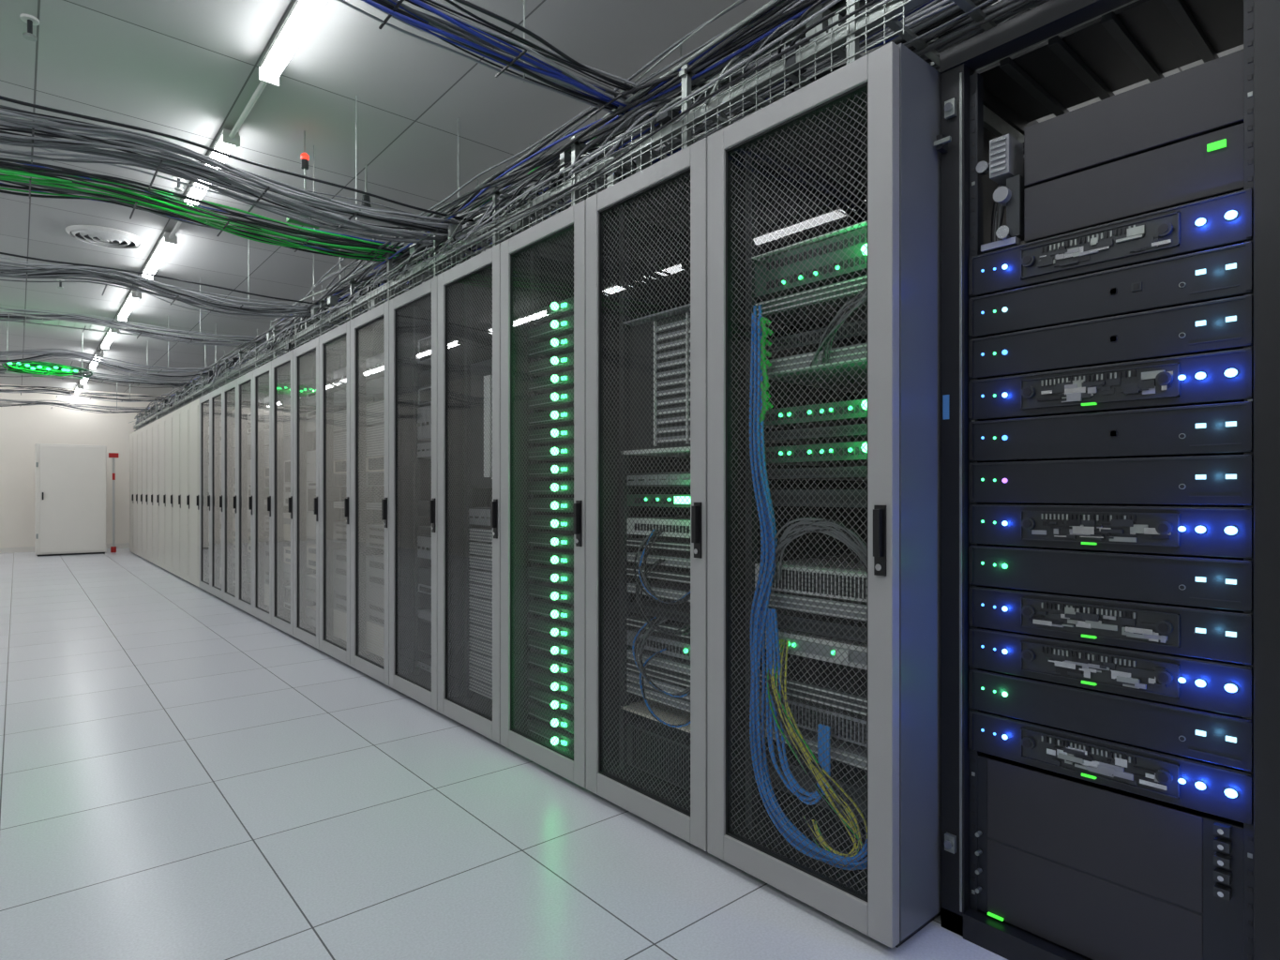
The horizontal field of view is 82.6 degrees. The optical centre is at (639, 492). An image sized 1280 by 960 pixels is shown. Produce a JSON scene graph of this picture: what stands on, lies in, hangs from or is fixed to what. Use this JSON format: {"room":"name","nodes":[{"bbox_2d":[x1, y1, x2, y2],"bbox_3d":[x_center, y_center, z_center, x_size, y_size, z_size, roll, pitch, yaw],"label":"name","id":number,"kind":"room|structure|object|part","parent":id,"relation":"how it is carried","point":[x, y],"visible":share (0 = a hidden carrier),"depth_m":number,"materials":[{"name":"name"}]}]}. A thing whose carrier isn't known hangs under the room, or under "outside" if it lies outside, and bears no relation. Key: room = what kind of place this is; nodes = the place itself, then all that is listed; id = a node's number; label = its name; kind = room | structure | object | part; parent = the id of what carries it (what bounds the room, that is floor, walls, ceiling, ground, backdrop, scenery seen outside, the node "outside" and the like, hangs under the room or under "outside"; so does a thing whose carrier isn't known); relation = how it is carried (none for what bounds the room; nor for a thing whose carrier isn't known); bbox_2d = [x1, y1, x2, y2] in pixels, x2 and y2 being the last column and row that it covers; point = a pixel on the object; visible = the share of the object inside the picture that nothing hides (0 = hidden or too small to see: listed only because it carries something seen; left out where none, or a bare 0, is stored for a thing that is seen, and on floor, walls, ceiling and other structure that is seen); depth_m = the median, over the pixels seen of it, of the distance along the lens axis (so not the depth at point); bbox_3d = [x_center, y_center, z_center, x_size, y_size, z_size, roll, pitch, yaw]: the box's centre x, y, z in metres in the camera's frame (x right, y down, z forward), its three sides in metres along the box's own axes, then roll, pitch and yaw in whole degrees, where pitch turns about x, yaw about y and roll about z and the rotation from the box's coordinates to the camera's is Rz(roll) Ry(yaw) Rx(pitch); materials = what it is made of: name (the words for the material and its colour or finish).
{"room":"server room","nodes":[
{"label":"server room","id":0,"kind":"room"},
{"bbox_2d":[0,384,165,547],"bbox_3d":[-10.604,-0.420,13.629,7.000,3.000,0.100,0,0,-41],"label":"wall","id":1,"kind":"structure","parent":0,"point":[22,428],"depth_m":13.35,"materials":[{"name":"paint"}]},
{"bbox_2d":[0,542,129,553],"bbox_3d":[-10.567,1.035,13.585,6.800,0.090,0.015,0,0,-41],"label":"baseboard","id":2,"kind":"structure","parent":1,"relation":"attached to","point":[126,545],"depth_m":13.15,"materials":[{"name":"beige paint"}]},
{"bbox_2d":[361,165,371,207],"bbox_3d":[-1.609,-1.800,4.282,0.056,0.240,0.056,0,0,-41],"label":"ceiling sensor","id":3,"kind":"object","parent":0,"point":[366,198],"depth_m":4.28,"materials":[{"name":"grey metal"}]},
{"bbox_2d":[0,547,1008,959],"bbox_3d":[-4.007,1.130,5.916,7.000,0.100,20.400,0,0,-41],"label":"floor","id":4,"kind":"structure","parent":0,"point":[184,775],"depth_m":2.36,"materials":[{"name":"tile"}]},
{"bbox_2d":[35,443,106,557],"bbox_3d":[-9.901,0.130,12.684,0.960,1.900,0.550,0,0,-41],"label":"door","id":5,"kind":"structure","parent":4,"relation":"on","point":[71,479],"depth_m":12.47,"materials":[{"name":"beige paint"}]},
{"bbox_2d":[108,452,118,552],"bbox_3d":[-9.461,0.190,13.093,0.140,1.780,0.080,0,0,-41],"label":"post","id":6,"kind":"object","parent":4,"relation":"on","point":[111,455],"visible":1,"depth_m":13.08,"materials":[{"name":"white metal"}]},
{"bbox_2d":[129,432,133,552],"bbox_3d":[-8.599,0.015,13.168,1.022,2.130,0.598,0,0,-41],"label":"tall cabinet","id":7,"kind":"object","parent":4,"relation":"on","point":[130,434],"visible":0.02,"depth_m":12.81,"materials":[{"name":"grey metal"}]},
{"bbox_2d":[133,430,137,555],"bbox_3d":[-8.209,0.015,12.712,1.022,2.130,0.598,0,0,-41],"label":"tall cabinet","id":8,"kind":"object","parent":4,"relation":"on","point":[135,433],"visible":0.03,"depth_m":12.38,"materials":[{"name":"grey metal"}]},
{"bbox_2d":[137,427,142,557],"bbox_3d":[-7.819,0.015,12.256,1.022,2.130,0.598,0,0,-41],"label":"tall cabinet","id":9,"kind":"object","parent":4,"relation":"on","point":[140,431],"visible":0.03,"depth_m":11.91,"materials":[{"name":"grey metal"}]},
{"bbox_2d":[142,425,147,559],"bbox_3d":[-7.429,0.015,11.800,1.022,2.130,0.598,0,0,-41],"label":"tall cabinet","id":10,"kind":"object","parent":4,"relation":"on","point":[144,429],"visible":0.03,"depth_m":11.47,"materials":[{"name":"grey metal"}]},
{"bbox_2d":[147,421,152,562],"bbox_3d":[-7.039,0.015,11.344,1.022,2.130,0.598,0,0,-41],"label":"tall cabinet","id":11,"kind":"object","parent":4,"relation":"on","point":[149,426],"visible":0.04,"depth_m":11.01,"materials":[{"name":"grey metal"}]},
{"bbox_2d":[152,419,159,566],"bbox_3d":[-6.649,0.015,10.888,1.022,2.130,0.598,0,0,-41],"label":"tall cabinet","id":12,"kind":"object","parent":4,"relation":"on","point":[156,424],"visible":0.03,"depth_m":10.55,"materials":[{"name":"grey metal"}]},
{"bbox_3d":[-6.855,0.113,10.359,0.022,0.165,0.028,0,0,-41],"label":"handle","id":13,"kind":"part","parent":12,"relation":"part of","materials":[{"name":"black plastic"}]},
{"bbox_2d":[159,415,165,570],"bbox_3d":[-6.259,0.015,10.432,1.022,2.130,0.598,0,0,-41],"label":"tall cabinet","id":14,"kind":"object","parent":4,"relation":"on","point":[162,421],"visible":0.06,"depth_m":10.07,"materials":[{"name":"grey metal"}]},
{"bbox_3d":[-6.465,0.113,9.903,0.022,0.165,0.028,0,0,-41],"label":"handle","id":15,"kind":"part","parent":14,"relation":"part of","materials":[{"name":"black plastic"}]},
{"bbox_2d":[165,412,172,572],"bbox_3d":[-5.869,0.015,9.976,1.022,2.130,0.598,0,0,-41],"label":"tall cabinet","id":16,"kind":"object","parent":4,"relation":"on","point":[169,417],"visible":0.05,"depth_m":9.64,"materials":[{"name":"grey metal"}]},
{"bbox_2d":[172,407,180,577],"bbox_3d":[-5.479,0.015,9.520,1.022,2.130,0.598,0,0,-41],"label":"tall cabinet","id":17,"kind":"object","parent":4,"relation":"on","point":[176,414],"visible":0.03,"depth_m":9.19,"materials":[{"name":"grey metal"}]},
{"bbox_3d":[-5.685,0.113,8.991,0.022,0.165,0.028,0,0,-41],"label":"handle","id":18,"kind":"part","parent":17,"relation":"part of","materials":[{"name":"black plastic"}]},
{"bbox_2d":[180,403,189,582],"bbox_3d":[-5.089,0.015,9.064,1.022,2.130,0.598,0,0,-41],"label":"tall cabinet","id":19,"kind":"object","parent":4,"relation":"on","point":[185,410],"visible":0.02,"depth_m":8.72,"materials":[{"name":"grey metal"}]},
{"bbox_3d":[-5.295,0.113,8.535,0.022,0.165,0.028,0,0,-41],"label":"handle","id":20,"kind":"part","parent":19,"relation":"part of","materials":[{"name":"black plastic"}]},
{"bbox_2d":[189,398,199,587],"bbox_3d":[-4.699,0.015,8.608,1.022,2.130,0.598,0,0,-41],"label":"tall cabinet","id":21,"kind":"object","parent":4,"relation":"on","point":[194,406],"visible":0.02,"depth_m":8.27,"materials":[{"name":"grey metal"}]},
{"bbox_3d":[-4.905,0.113,8.079,0.022,0.165,0.028,0,0,-41],"label":"handle","id":22,"kind":"part","parent":21,"relation":"part of","materials":[{"name":"black plastic"}]},
{"bbox_2d":[199,392,210,592],"bbox_3d":[-4.309,0.015,8.152,1.022,2.130,0.598,0,0,-41],"label":"tall cabinet","id":23,"kind":"object","parent":4,"relation":"on","point":[204,401],"visible":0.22,"depth_m":8.02,"materials":[{"name":"grey metal"}]},
{"bbox_3d":[-4.515,0.113,7.623,0.022,0.165,0.028,0,0,-41],"label":"handle","id":24,"kind":"part","parent":23,"relation":"part of","materials":[{"name":"black plastic"}]},
{"bbox_2d":[210,386,223,600],"bbox_3d":[-3.919,0.015,7.696,1.022,2.130,0.598,0,0,-41],"label":"tall cabinet","id":25,"kind":"object","parent":4,"relation":"on","point":[216,396],"visible":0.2,"depth_m":7.56,"materials":[{"name":"grey metal"}]},
{"bbox_3d":[-4.125,0.113,7.168,0.022,0.165,0.028,0,0,-41],"label":"handle","id":26,"kind":"part","parent":25,"relation":"part of","materials":[{"name":"black plastic"}]},
{"bbox_2d":[223,378,237,606],"bbox_3d":[-3.529,0.015,7.240,1.022,2.130,0.598,0,0,-41],"label":"tall cabinet","id":27,"kind":"object","parent":4,"relation":"on","point":[230,390],"visible":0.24,"depth_m":7.10,"materials":[{"name":"grey metal"}]},
{"bbox_3d":[-3.735,0.113,6.712,0.022,0.165,0.028,0,0,-41],"label":"handle","id":28,"kind":"part","parent":27,"relation":"part of","materials":[{"name":"black plastic"}]},
{"bbox_2d":[237,370,253,615],"bbox_3d":[-3.139,0.015,6.784,1.022,2.130,0.598,0,0,-41],"label":"tall cabinet","id":29,"kind":"object","parent":4,"relation":"on","point":[245,383],"visible":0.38,"depth_m":6.64,"materials":[{"name":"grey metal"}]},
{"bbox_3d":[-3.345,0.113,6.255,0.022,0.165,0.028,0,0,-41],"label":"handle","id":30,"kind":"part","parent":29,"relation":"part of","materials":[{"name":"black plastic"}]},
{"bbox_2d":[253,361,271,625],"bbox_3d":[-2.749,0.015,6.328,1.022,2.130,0.598,0,0,-41],"label":"tall cabinet","id":31,"kind":"object","parent":4,"relation":"on","point":[262,375],"visible":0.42,"depth_m":6.18,"materials":[{"name":"grey metal"}]},
{"bbox_3d":[-2.955,0.113,5.800,0.022,0.165,0.028,0,0,-41],"label":"handle","id":32,"kind":"part","parent":31,"relation":"part of","materials":[{"name":"black plastic"}]},
{"bbox_2d":[271,349,293,636],"bbox_3d":[-2.359,0.015,5.872,1.022,2.130,0.598,0,0,-41],"label":"tall cabinet","id":33,"kind":"object","parent":4,"relation":"on","point":[282,367],"visible":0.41,"depth_m":5.71,"materials":[{"name":"grey metal"}]},
{"bbox_3d":[-2.565,0.113,5.344,0.022,0.165,0.028,0,0,-41],"label":"handle","id":34,"kind":"part","parent":33,"relation":"part of","materials":[{"name":"black plastic"}]},
{"bbox_2d":[293,336,319,649],"bbox_3d":[-1.969,0.015,5.416,1.022,2.130,0.598,0,0,-41],"label":"tall cabinet","id":35,"kind":"object","parent":4,"relation":"on","point":[307,356],"visible":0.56,"depth_m":5.25,"materials":[{"name":"grey metal"}]},
{"bbox_3d":[-2.175,0.113,4.888,0.022,0.165,0.028,0,0,-41],"label":"handle","id":36,"kind":"part","parent":35,"relation":"part of","materials":[{"name":"black plastic"}]},
{"bbox_2d":[319,320,350,665],"bbox_3d":[-1.579,0.015,4.960,1.022,2.130,0.598,0,0,-41],"label":"tall cabinet","id":37,"kind":"object","parent":4,"relation":"on","point":[335,345],"visible":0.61,"depth_m":4.78,"materials":[{"name":"grey metal"}]},
{"bbox_3d":[-1.785,0.113,4.432,0.022,0.165,0.028,0,0,-41],"label":"handle","id":38,"kind":"part","parent":37,"relation":"part of","materials":[{"name":"black plastic"}]},
{"bbox_2d":[350,301,389,686],"bbox_3d":[-1.189,0.015,4.504,1.022,2.130,0.598,0,0,-41],"label":"tall cabinet","id":39,"kind":"object","parent":4,"relation":"on","point":[369,331],"visible":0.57,"depth_m":4.31,"materials":[{"name":"grey metal"}]},
{"bbox_3d":[-1.395,0.113,3.976,0.022,0.165,0.028,0,0,-41],"label":"handle","id":40,"kind":"part","parent":39,"relation":"part of","materials":[{"name":"black plastic"}]},
{"bbox_2d":[389,275,437,710],"bbox_3d":[-0.799,0.015,4.048,1.022,2.130,0.598,0,0,-41],"label":"tall cabinet","id":41,"kind":"object","parent":4,"relation":"on","point":[414,313],"visible":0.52,"depth_m":3.92,"materials":[{"name":"grey metal"}]},
{"bbox_3d":[-1.005,0.113,3.520,0.022,0.165,0.028,0,0,-41],"label":"handle","id":42,"kind":"part","parent":41,"relation":"part of","materials":[{"name":"black plastic"}]},
{"bbox_2d":[437,243,500,743],"bbox_3d":[-0.409,0.015,3.592,1.022,2.130,0.598,0,0,-41],"label":"tall cabinet","id":43,"kind":"object","parent":4,"relation":"on","point":[469,293],"visible":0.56,"depth_m":3.46,"materials":[{"name":"grey metal"}]},
{"bbox_3d":[-0.615,0.113,3.064,0.022,0.165,0.028,0,0,-41],"label":"handle","id":44,"kind":"part","parent":43,"relation":"part of","materials":[{"name":"black plastic"}]},
{"bbox_2d":[500,199,586,788],"bbox_3d":[-0.019,0.015,3.136,1.022,2.130,0.598,0,0,-41],"label":"tall cabinet","id":45,"kind":"object","parent":4,"relation":"on","point":[543,266],"visible":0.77,"depth_m":2.95,"materials":[{"name":"grey metal"}]},
{"bbox_2d":[0,0,1138,431],"bbox_3d":[-5.350,-1.485,5.967,4.736,0.870,15.798,0,0,-41],"label":"cable tray","id":46,"kind":"object","parent":45,"relation":"on","point":[769,59],"visible":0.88,"depth_m":2.84,"materials":[{"name":"metal"}]},
{"bbox_3d":[-0.225,0.113,2.608,0.022,0.165,0.028,0,0,-41],"label":"handle","id":47,"kind":"part","parent":45,"relation":"part of","materials":[{"name":"black plastic"}]},
{"bbox_2d":[586,137,707,851],"bbox_3d":[0.371,0.015,2.680,1.022,2.130,0.598,0,0,-41],"label":"tall cabinet","id":48,"kind":"object","parent":4,"relation":"on","point":[646,232],"visible":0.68,"depth_m":2.52,"materials":[{"name":"grey metal"}]},
{"bbox_3d":[0.165,0.113,2.152,0.022,0.165,0.028,0,0,-41],"label":"handle","id":49,"kind":"part","parent":48,"relation":"part of","materials":[{"name":"black plastic"}]},
{"bbox_2d":[707,41,940,948],"bbox_3d":[0.761,0.015,2.224,1.022,2.130,0.598,0,0,-41],"label":"tall cabinet","id":50,"kind":"object","parent":4,"relation":"on","point":[823,200],"visible":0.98,"depth_m":1.94,"materials":[{"name":"grey metal"}]},
{"bbox_3d":[0.555,0.113,1.696,0.022,0.165,0.028,0,0,-41],"label":"handle","id":51,"kind":"part","parent":50,"relation":"part of","materials":[{"name":"black plastic"}]},
{"bbox_2d":[933,0,1279,959],"bbox_3d":[1.312,-0.005,1.854,0.985,2.170,0.668,0,0,-41],"label":"rack","id":52,"kind":"object","parent":4,"relation":"on","point":[1110,265],"visible":1,"depth_m":1.56,"materials":[{"name":"black metal"}]},
{"bbox_2d":[0,0,1243,395],"bbox_3d":[-4.007,-1.970,5.916,7.000,0.100,20.400,0,0,-41],"label":"ceiling","id":53,"kind":"structure","parent":0,"point":[187,69],"depth_m":3.68,"materials":[{"name":"paint"}]},
{"bbox_2d":[20,13,39,41],"bbox_3d":[-2.472,-1.880,2.952,0.060,0.080,0.060,0,0,-41],"label":"sprinkler head","id":54,"kind":"object","parent":53,"relation":"attached to","point":[30,20],"visible":1,"depth_m":2.94},
{"bbox_2d":[1,321,92,379],"bbox_3d":[-6.719,-1.614,8.278,0.812,0.613,0.262,0,0,-41],"label":"cable tray","id":55,"kind":"object","parent":53,"relation":"hanging from","point":[34,369],"visible":0.98,"depth_m":8.22,"materials":[{"name":"green plastic"}]},
{"bbox_2d":[56,278,64,288],"bbox_3d":[-5.232,-1.880,6.579,0.060,0.080,0.060,0,0,-41],"label":"sprinkler head","id":56,"kind":"object","parent":53,"relation":"attached to","point":[57,279],"visible":0.82,"depth_m":6.57},
{"bbox_2d":[75,384,83,394],"bbox_3d":[-10.254,-1.867,13.297,0.080,0.105,1.244,0,0,-41],"label":"light","id":57,"kind":"object","parent":53,"relation":"attached to","point":[78,387],"depth_m":12.93,"materials":[{"name":"white plastic"}]},
{"bbox_2d":[80,371,90,384],"bbox_3d":[-8.967,-1.867,11.792,0.080,0.105,1.244,0,0,-41],"label":"light","id":58,"kind":"object","parent":53,"relation":"attached to","point":[82,382],"depth_m":12.02,"materials":[{"name":"white plastic"}]},
{"bbox_2d":[89,351,103,369],"bbox_3d":[-7.680,-1.867,10.287,0.080,0.105,1.244,0,0,-41],"label":"light","id":59,"kind":"object","parent":53,"relation":"attached to","point":[91,367],"depth_m":10.31,"materials":[{"name":"white plastic"}]},
{"bbox_2d":[65,225,144,249],"bbox_3d":[-4.001,-1.900,5.460,0.480,0.040,0.480,0,0,-41],"label":"ceiling air vent","id":60,"kind":"object","parent":53,"relation":"in","point":[94,234],"depth_m":5.41,"materials":[{"name":"white metal"}]},
{"bbox_2d":[101,327,119,349],"bbox_3d":[-6.393,-1.867,8.783,0.080,0.105,1.244,0,0,-41],"label":"light","id":61,"kind":"object","parent":53,"relation":"attached to","point":[109,338],"depth_m":8.73,"materials":[{"name":"white plastic"}]},
{"bbox_2d":[117,289,141,321],"bbox_3d":[-5.106,-1.867,7.278,0.080,0.105,1.244,0,0,-41],"label":"light","id":62,"kind":"object","parent":53,"relation":"attached to","point":[132,298],"depth_m":7.16,"materials":[{"name":"white plastic"}]},
{"bbox_2d":[141,231,177,280],"bbox_3d":[-3.819,-1.867,5.773,0.080,0.105,1.244,0,0,-41],"label":"light","id":63,"kind":"object","parent":53,"relation":"attached to","point":[165,244],"depth_m":5.62,"materials":[{"name":"white plastic"}]},
{"bbox_2d":[79,81,267,387],"bbox_3d":[-4.463,-1.855,6.526,0.024,0.024,16.576,0,0,-41],"label":"recessed light","id":64,"kind":"object","parent":53,"relation":"in","point":[262,85],"visible":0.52,"depth_m":3.60,"materials":[{"name":"white plastic"}]},
{"bbox_2d":[173,176,184,192],"bbox_3d":[-2.810,-1.880,4.439,0.060,0.080,0.060,0,0,-41],"label":"sprinkler head","id":65,"kind":"object","parent":53,"relation":"attached to","point":[178,188],"visible":0.7,"depth_m":4.43},
{"bbox_2d":[182,128,240,213],"bbox_3d":[-2.532,-1.867,4.269,0.080,0.105,1.244,0,0,-41],"label":"light","id":66,"kind":"object","parent":53,"relation":"attached to","point":[224,143],"depth_m":3.93,"materials":[{"name":"white plastic"}]},
{"bbox_2d":[258,0,327,87],"bbox_3d":[-1.245,-1.867,2.764,0.080,0.105,1.244,0,0,-41],"label":"light","id":67,"kind":"object","parent":53,"relation":"attached to","point":[303,13],"depth_m":2.95,"materials":[{"name":"white plastic"}]},
{"bbox_2d":[286,130,319,228],"bbox_3d":[-1.783,-1.673,3.870,0.160,0.495,0.060,0,0,-41],"label":"warning lamp","id":68,"kind":"object","parent":53,"relation":"hanging from","point":[305,158],"visible":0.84,"depth_m":3.86,"materials":[{"name":"metal"}]}
]}

